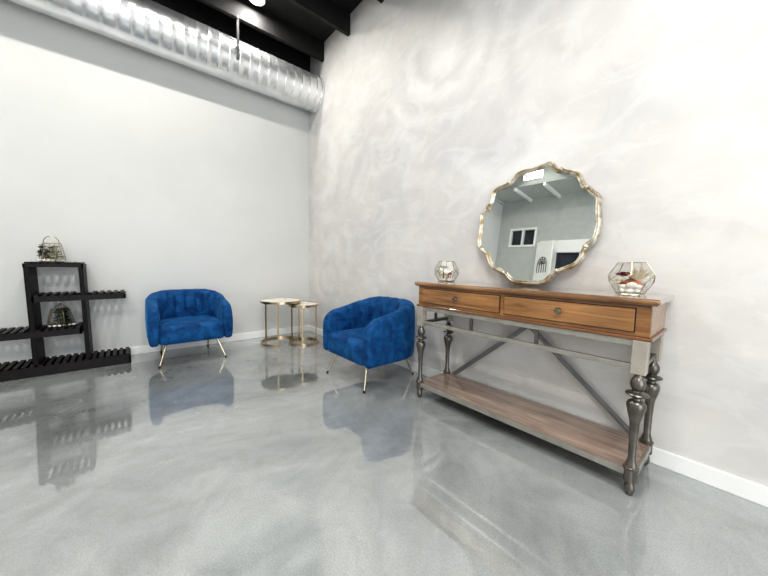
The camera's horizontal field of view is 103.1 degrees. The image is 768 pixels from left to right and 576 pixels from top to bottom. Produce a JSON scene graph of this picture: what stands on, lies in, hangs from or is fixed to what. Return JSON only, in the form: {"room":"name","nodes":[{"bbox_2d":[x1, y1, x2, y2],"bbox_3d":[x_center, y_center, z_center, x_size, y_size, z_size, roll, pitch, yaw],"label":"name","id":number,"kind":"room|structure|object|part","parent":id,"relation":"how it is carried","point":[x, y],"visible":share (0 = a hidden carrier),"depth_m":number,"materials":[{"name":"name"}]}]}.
{"room":"waiting area","nodes":[
{"label":"waiting area","id":0,"kind":"room"},
{"bbox_2d":[0,0,308,362],"bbox_3d":[-2.992,-1.135,2.644,5.000,3.665,0.150,-3,6,-40],"label":"wall","id":1,"kind":"structure","parent":0,"point":[151,172],"depth_m":3.00,"materials":[{"name":"white paint"}]},
{"bbox_2d":[1,325,308,363],"bbox_3d":[-2.971,0.657,2.721,5.000,0.082,0.012,-3,6,-40],"label":"baseboard","id":2,"kind":"structure","parent":1,"relation":"attached to","point":[242,336],"depth_m":3.58,"materials":[{"name":"white wood"}]},
{"bbox_2d":[152,0,309,71],"bbox_3d":[-2.899,-2.757,2.442,4.999,0.395,0.050,-3,6,-40],"label":"ceiling beam","id":3,"kind":"structure","parent":1,"relation":"attached to","point":[193,9],"depth_m":3.44,"materials":[{"name":"black wood"}]},
{"bbox_2d":[195,0,361,56],"bbox_3d":[-0.648,-2.761,-0.217,5.300,0.100,7.300,-3,6,-40],"label":"ceiling","id":4,"kind":"structure","parent":0,"point":[285,10],"depth_m":3.36,"materials":[{"name":"black paint"}]},
{"bbox_2d":[236,14,239,59],"bbox_3d":[-1.491,-2.561,3.114,0.024,0.430,0.015,-3,6,-40],"label":"hanger","id":5,"kind":"object","parent":4,"relation":"hanging from","point":[237,16],"visible":1,"depth_m":3.11,"materials":[{"name":"metal"}]},
{"bbox_2d":[7,0,324,113],"bbox_3d":[-2.141,-2.426,2.858,3.328,0.434,0.434,-3,6,-40],"label":"spiral duct","id":6,"kind":"object","parent":5,"relation":"hanging from","point":[150,26],"visible":1,"depth_m":2.91,"materials":[{"name":"silver metal"}]},
{"bbox_2d":[249,0,265,5],"bbox_3d":[-1.291,-2.950,3.088,0.170,0.054,0.170,-3,6,-40],"label":"ceiling light","id":7,"kind":"object","parent":4,"relation":"attached to","point":[255,2],"visible":1,"depth_m":3.14,"materials":[{"name":"white"}]},
{"bbox_2d":[0,331,767,575],"bbox_3d":[-0.714,0.993,0.073,5.300,0.100,7.300,-3,6,-40],"label":"floor","id":8,"kind":"structure","parent":0,"point":[257,459],"depth_m":1.31,"materials":[{"name":"grey concrete"}]},
{"bbox_2d":[0,262,130,381],"bbox_3d":[-2.827,0.241,2.601,0.995,0.926,0.281,-3,6,-40],"label":"slatted shelf","id":9,"kind":"object","parent":8,"relation":"on","point":[39,365],"visible":0.98,"depth_m":2.56,"materials":[{"name":"black wood"}]},
{"bbox_3d":[-2.904,0.217,2.534,0.048,0.806,0.278,-3,6,-40],"label":"panel","id":10,"kind":"part","parent":9,"relation":"part of","materials":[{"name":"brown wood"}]},
{"bbox_3d":[-2.950,0.366,2.508,0.679,0.060,0.281,-3,6,-40],"label":"shelf","id":11,"kind":"part","parent":9,"relation":"part of","materials":[{"name":"black wood"}]},
{"bbox_2d":[39,236,65,261],"bbox_3d":[-2.800,-0.329,2.572,0.157,0.220,0.150,-3,6,-40],"label":"terrarium","id":12,"kind":"object","parent":9,"relation":"on","point":[55,259],"visible":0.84,"depth_m":2.56,"materials":[{"name":"gold metal"}]},
{"bbox_2d":[37,244,50,259],"bbox_3d":[-2.828,-0.293,2.534,0.091,0.139,0.085,-3,6,-40],"label":"leafy plant","id":13,"kind":"object","parent":12,"relation":"in","point":[46,255],"visible":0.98,"depth_m":2.52,"materials":[{"name":"green plant"}]},
{"bbox_2d":[47,246,61,261],"bbox_3d":[-2.788,-0.292,2.578,0.097,0.134,0.095,-3,6,-40],"label":"leafy plant","id":14,"kind":"object","parent":12,"relation":"in","point":[51,247],"visible":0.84,"depth_m":2.57,"materials":[{"name":"green plant"}]},
{"bbox_3d":[-2.786,-0.201,2.595,0.341,0.042,0.281,-3,6,-40],"label":"shelf","id":15,"kind":"part","parent":9,"relation":"part of","materials":[{"name":"black wood"}]},
{"bbox_2d":[47,303,74,327],"bbox_3d":[-2.791,0.229,2.631,0.167,0.203,0.159,-3,6,-40],"label":"terrarium","id":16,"kind":"object","parent":9,"relation":"on","point":[52,309],"visible":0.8,"depth_m":2.60,"materials":[{"name":"gold metal"}]},
{"bbox_2d":[52,308,69,324],"bbox_3d":[-2.792,0.246,2.636,0.120,0.156,0.120,-3,6,-40],"label":"leafy plant","id":17,"kind":"object","parent":16,"relation":"in","point":[58,313],"visible":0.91,"depth_m":2.62,"materials":[{"name":"green plant"}]},
{"bbox_3d":[-2.835,0.659,2.633,0.995,0.088,0.281,-3,6,-40],"label":"shelf","id":18,"kind":"part","parent":9,"relation":"part of","materials":[{"name":"black wood"}]},
{"bbox_3d":[-2.675,0.066,2.714,0.574,0.058,0.281,-3,6,-40],"label":"shelf","id":19,"kind":"part","parent":9,"relation":"part of","materials":[{"name":"black wood"}]},
{"bbox_3d":[-2.670,0.206,2.732,0.046,0.806,0.278,-3,6,-40],"label":"panel","id":20,"kind":"part","parent":9,"relation":"part of","materials":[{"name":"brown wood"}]},
{"bbox_2d":[145,289,232,367],"bbox_3d":[-1.982,0.357,3.092,0.687,0.663,0.636,-3,6,-40],"label":"armchair","id":21,"kind":"object","parent":8,"relation":"on","point":[178,316],"visible":1,"depth_m":3.02,"materials":[{"name":"blue fabric"}]},
{"bbox_3d":[-1.996,0.603,2.759,0.079,0.200,0.086,-3,6,-40],"label":"leg","id":22,"kind":"part","parent":21,"relation":"part of","materials":[{"name":"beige metal"}]},
{"bbox_3d":[-1.959,0.399,3.067,0.535,0.179,0.562,-3,6,-40],"label":"seat","id":23,"kind":"part","parent":21,"relation":"part of","materials":[{"name":"blue fabric"}]},
{"bbox_3d":[-1.637,0.585,3.064,0.109,0.201,0.021,1,4,5],"label":"leg","id":24,"kind":"part","parent":21,"relation":"part of","materials":[{"name":"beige metal"}]},
{"bbox_2d":[260,298,300,346],"bbox_3d":[-1.238,0.398,3.672,0.470,0.511,0.470,-3,6,-40],"label":"side table","id":25,"kind":"object","parent":8,"relation":"on","point":[271,301],"visible":0.95,"depth_m":3.62,"materials":[{"name":"gold stone"}]},
{"bbox_3d":[-1.451,0.391,3.748,0.012,0.468,0.018,3,5,20],"label":"leg","id":26,"kind":"part","parent":25,"relation":"part of","materials":[{"name":"gold metal"}]},
{"bbox_3d":[-1.198,0.418,3.450,0.018,0.468,0.012,0,4,-10],"label":"leg","id":27,"kind":"part","parent":25,"relation":"part of","materials":[{"name":"gold metal"}]},
{"bbox_3d":[-1.066,0.392,3.818,0.012,0.468,0.018,-3,6,-40],"label":"leg","id":28,"kind":"part","parent":25,"relation":"part of","materials":[{"name":"gold metal"}]},
{"bbox_2d":[288,302,317,345],"bbox_3d":[-0.972,0.423,3.684,0.352,0.469,0.352,-3,6,-40],"label":"side table","id":29,"kind":"object","parent":8,"relation":"on","point":[302,305],"visible":0.98,"depth_m":3.69,"materials":[{"name":"gold stone"}]},
{"bbox_3d":[-1.129,0.418,3.740,0.012,0.426,0.018,3,5,20],"label":"leg","id":30,"kind":"part","parent":29,"relation":"part of","materials":[{"name":"gold metal"}]},
{"bbox_3d":[-0.942,0.438,3.520,0.018,0.426,0.012,0,4,-10],"label":"leg","id":31,"kind":"part","parent":29,"relation":"part of","materials":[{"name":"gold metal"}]},
{"bbox_3d":[-0.845,0.419,3.792,0.012,0.426,0.018,-3,6,-40],"label":"leg","id":32,"kind":"part","parent":29,"relation":"part of","materials":[{"name":"gold metal"}]},
{"bbox_2d":[323,296,414,392],"bbox_3d":[-0.088,0.425,2.639,0.636,0.663,0.687,-3,6,-40],"label":"armchair","id":33,"kind":"object","parent":8,"relation":"on","point":[371,332],"visible":1,"depth_m":2.43,"materials":[{"name":"blue fabric"}]},
{"bbox_3d":[-0.443,0.637,2.668,0.109,0.201,0.021,1,4,4],"label":"leg","id":34,"kind":"part","parent":33,"relation":"part of","materials":[{"name":"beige metal"}]},
{"bbox_3d":[-0.117,0.466,2.619,0.562,0.179,0.535,-3,6,-40],"label":"seat","id":35,"kind":"part","parent":33,"relation":"part of","materials":[{"name":"blue fabric"}]},
{"bbox_3d":[-0.137,0.670,2.308,0.021,0.201,0.109,1,4,5],"label":"leg","id":36,"kind":"part","parent":33,"relation":"part of","materials":[{"name":"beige metal"}]},
{"bbox_3d":[0.207,0.651,2.638,0.116,0.201,0.021,-2,6,-37],"label":"leg","id":37,"kind":"part","parent":33,"relation":"part of","materials":[{"name":"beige metal"}]},
{"bbox_2d":[415,281,673,495],"bbox_3d":[0.772,0.412,1.821,0.405,0.839,1.313,-3,6,-40],"label":"console table","id":38,"kind":"object","parent":8,"relation":"on","point":[636,321],"visible":1,"depth_m":1.55,"materials":[{"name":"brown wood"}]},
{"bbox_3d":[0.263,0.529,2.199,0.081,0.529,0.081,-3,6,-40],"label":"leg","id":39,"kind":"part","parent":38,"relation":"part of","materials":[{"name":"grey metal"}]},
{"bbox_3d":[0.387,0.186,2.273,0.263,0.126,0.024,-3,6,-40],"label":"rail","id":40,"kind":"part","parent":38,"relation":"part of","materials":[{"name":"grey metal"}]},
{"bbox_2d":[435,261,458,281],"bbox_3d":[0.461,-0.122,2.247,0.181,0.152,0.177,-3,6,-40],"label":"terrarium","id":41,"kind":"object","parent":38,"relation":"on","point":[439,261],"visible":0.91,"depth_m":2.23,"materials":[{"name":"gold metal"}]},
{"bbox_3d":[0.500,0.518,2.399,0.081,0.529,0.081,-3,6,-40],"label":"leg","id":42,"kind":"part","parent":38,"relation":"part of","materials":[{"name":"grey metal"}]},
{"bbox_3d":[0.458,0.072,1.914,0.009,0.095,0.568,-3,6,-40],"label":"drawer","id":43,"kind":"part","parent":38,"relation":"part of","materials":[{"name":"brown wood"}]},
{"bbox_3d":[0.464,0.071,1.919,0.007,0.102,0.575,-3,6,-40],"label":"drawer","id":44,"kind":"part","parent":38,"relation":"part of","materials":[{"name":"brown wood"}]},
{"bbox_3d":[0.661,0.234,1.712,0.028,0.126,1.164,-3,6,-40],"label":"rail","id":45,"kind":"part","parent":38,"relation":"part of","materials":[{"name":"grey metal"}]},
{"bbox_2d":[423,373,647,465],"bbox_3d":[0.777,0.725,1.856,0.333,0.012,1.248,-3,6,-40],"label":"shelf","id":46,"kind":"object","parent":38,"relation":"attached to","point":[603,445],"depth_m":1.68,"materials":[{"name":"brown wood"}]},
{"bbox_3d":[0.645,0.014,1.676,0.015,0.018,1.313,-3,6,-40],"label":"edge molding","id":47,"kind":"part","parent":38,"relation":"part of","materials":[{"name":"brown wood"}]},
{"bbox_2d":[477,160,601,284],"bbox_3d":[0.911,-0.393,1.886,0.090,0.746,0.737,-3,6,-40],"label":"wall mirror","id":48,"kind":"object","parent":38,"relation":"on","point":[542,223],"visible":1,"depth_m":1.84,"materials":[{"name":"silver metal"}]},
{"bbox_3d":[0.783,0.094,1.800,0.355,0.145,1.283,-3,6,-40],"label":"molding","id":49,"kind":"part","parent":38,"relation":"part of","materials":[{"name":"brown wood"}]},
{"bbox_3d":[0.828,0.109,1.449,0.032,0.033,0.033,-3,6,-40],"label":"knob","id":50,"kind":"part","parent":38,"relation":"part of","materials":[{"name":"silver metal"}]},
{"bbox_3d":[0.842,0.113,1.462,0.009,0.095,0.564,-3,6,-40],"label":"drawer","id":51,"kind":"part","parent":38,"relation":"part of","materials":[{"name":"brown wood"}]},
{"bbox_3d":[0.849,0.113,1.467,0.007,0.102,0.571,-3,6,-40],"label":"drawer","id":52,"kind":"part","parent":38,"relation":"part of","materials":[{"name":"brown wood"}]},
{"bbox_2d":[608,262,655,294],"bbox_3d":[1.163,-0.046,1.436,0.177,0.150,0.179,-3,6,-40],"label":"terrarium","id":53,"kind":"object","parent":38,"relation":"on","point":[654,276],"visible":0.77,"depth_m":1.41,"materials":[{"name":"metal"}]},
{"bbox_2d":[625,288,633,292],"bbox_3d":[1.137,0.013,1.414,0.035,0.024,0.036,3,5,19],"label":"pebble","id":54,"kind":"object","parent":53,"relation":"in","point":[628,290],"visible":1,"depth_m":1.40,"materials":[{"name":"white stone"}]},
{"bbox_2d":[626,282,636,287],"bbox_3d":[1.148,-0.014,1.415,0.045,0.028,0.038,-1,5,-24],"label":"pebble","id":55,"kind":"object","parent":54,"relation":"on","point":[631,284],"visible":1,"depth_m":1.40,"materials":[{"name":"white stone"}]},
{"bbox_2d":[618,278,643,284],"bbox_3d":[1.171,-0.033,1.441,0.107,0.034,0.053,5,6,39],"label":"rock","id":56,"kind":"object","parent":53,"relation":"in","point":[629,280],"visible":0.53,"depth_m":1.43,"materials":[{"name":"stone"}]},
{"bbox_2d":[613,272,633,275],"bbox_3d":[1.148,-0.068,1.454,0.086,0.022,0.089,-3,6,-40],"label":"succulent","id":57,"kind":"object","parent":56,"relation":"on","point":[616,273],"visible":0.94,"depth_m":1.44,"materials":[{"name":"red plant"}]},
{"bbox_2d":[626,267,650,279],"bbox_3d":[1.185,-0.070,1.427,0.101,0.070,0.095,3,5,21],"label":"air plant","id":58,"kind":"object","parent":56,"relation":"on","point":[640,275],"visible":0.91,"depth_m":1.41,"materials":[{"name":"plant"}]},
{"bbox_3d":[1.046,0.614,1.277,0.081,0.529,0.081,-3,6,-40],"label":"leg","id":59,"kind":"part","parent":38,"relation":"part of","materials":[{"name":"grey metal"}]},
{"bbox_3d":[1.284,0.603,1.478,0.081,0.529,0.081,-3,6,-40],"label":"leg","id":60,"kind":"part","parent":38,"relation":"part of","materials":[{"name":"grey metal"}]},
{"bbox_3d":[1.171,0.271,1.352,0.263,0.126,0.024,-3,6,-40],"label":"rail","id":61,"kind":"part","parent":38,"relation":"part of","materials":[{"name":"grey metal"}]},
{"bbox_2d":[309,0,767,486],"bbox_3d":[1.283,-0.978,1.591,0.150,3.665,7.300,-3,6,-40],"label":"wall","id":62,"kind":"structure","parent":0,"point":[428,108],"depth_m":1.72,"materials":[{"name":"paint"}]},
{"bbox_2d":[198,0,323,61],"bbox_3d":[-2.655,-2.821,2.150,4.999,0.215,0.040,-3,6,-40],"label":"ceiling beam","id":63,"kind":"structure","parent":62,"relation":"attached to","point":[250,14],"depth_m":3.33,"materials":[{"name":"black wood"}]},
{"bbox_2d":[287,0,349,35],"bbox_3d":[-2.286,-2.781,1.717,4.999,0.215,0.040,-3,6,-40],"label":"ceiling beam","id":64,"kind":"structure","parent":62,"relation":"attached to","point":[330,13],"depth_m":3.15,"materials":[{"name":"black wood"}]},
{"bbox_2d":[309,325,767,506],"bbox_3d":[1.194,0.811,1.672,0.012,0.082,6.988,-3,6,-40],"label":"baseboard","id":65,"kind":"structure","parent":62,"relation":"attached to","point":[749,490],"depth_m":1.38,"materials":[{"name":"white wood"}]}
]}

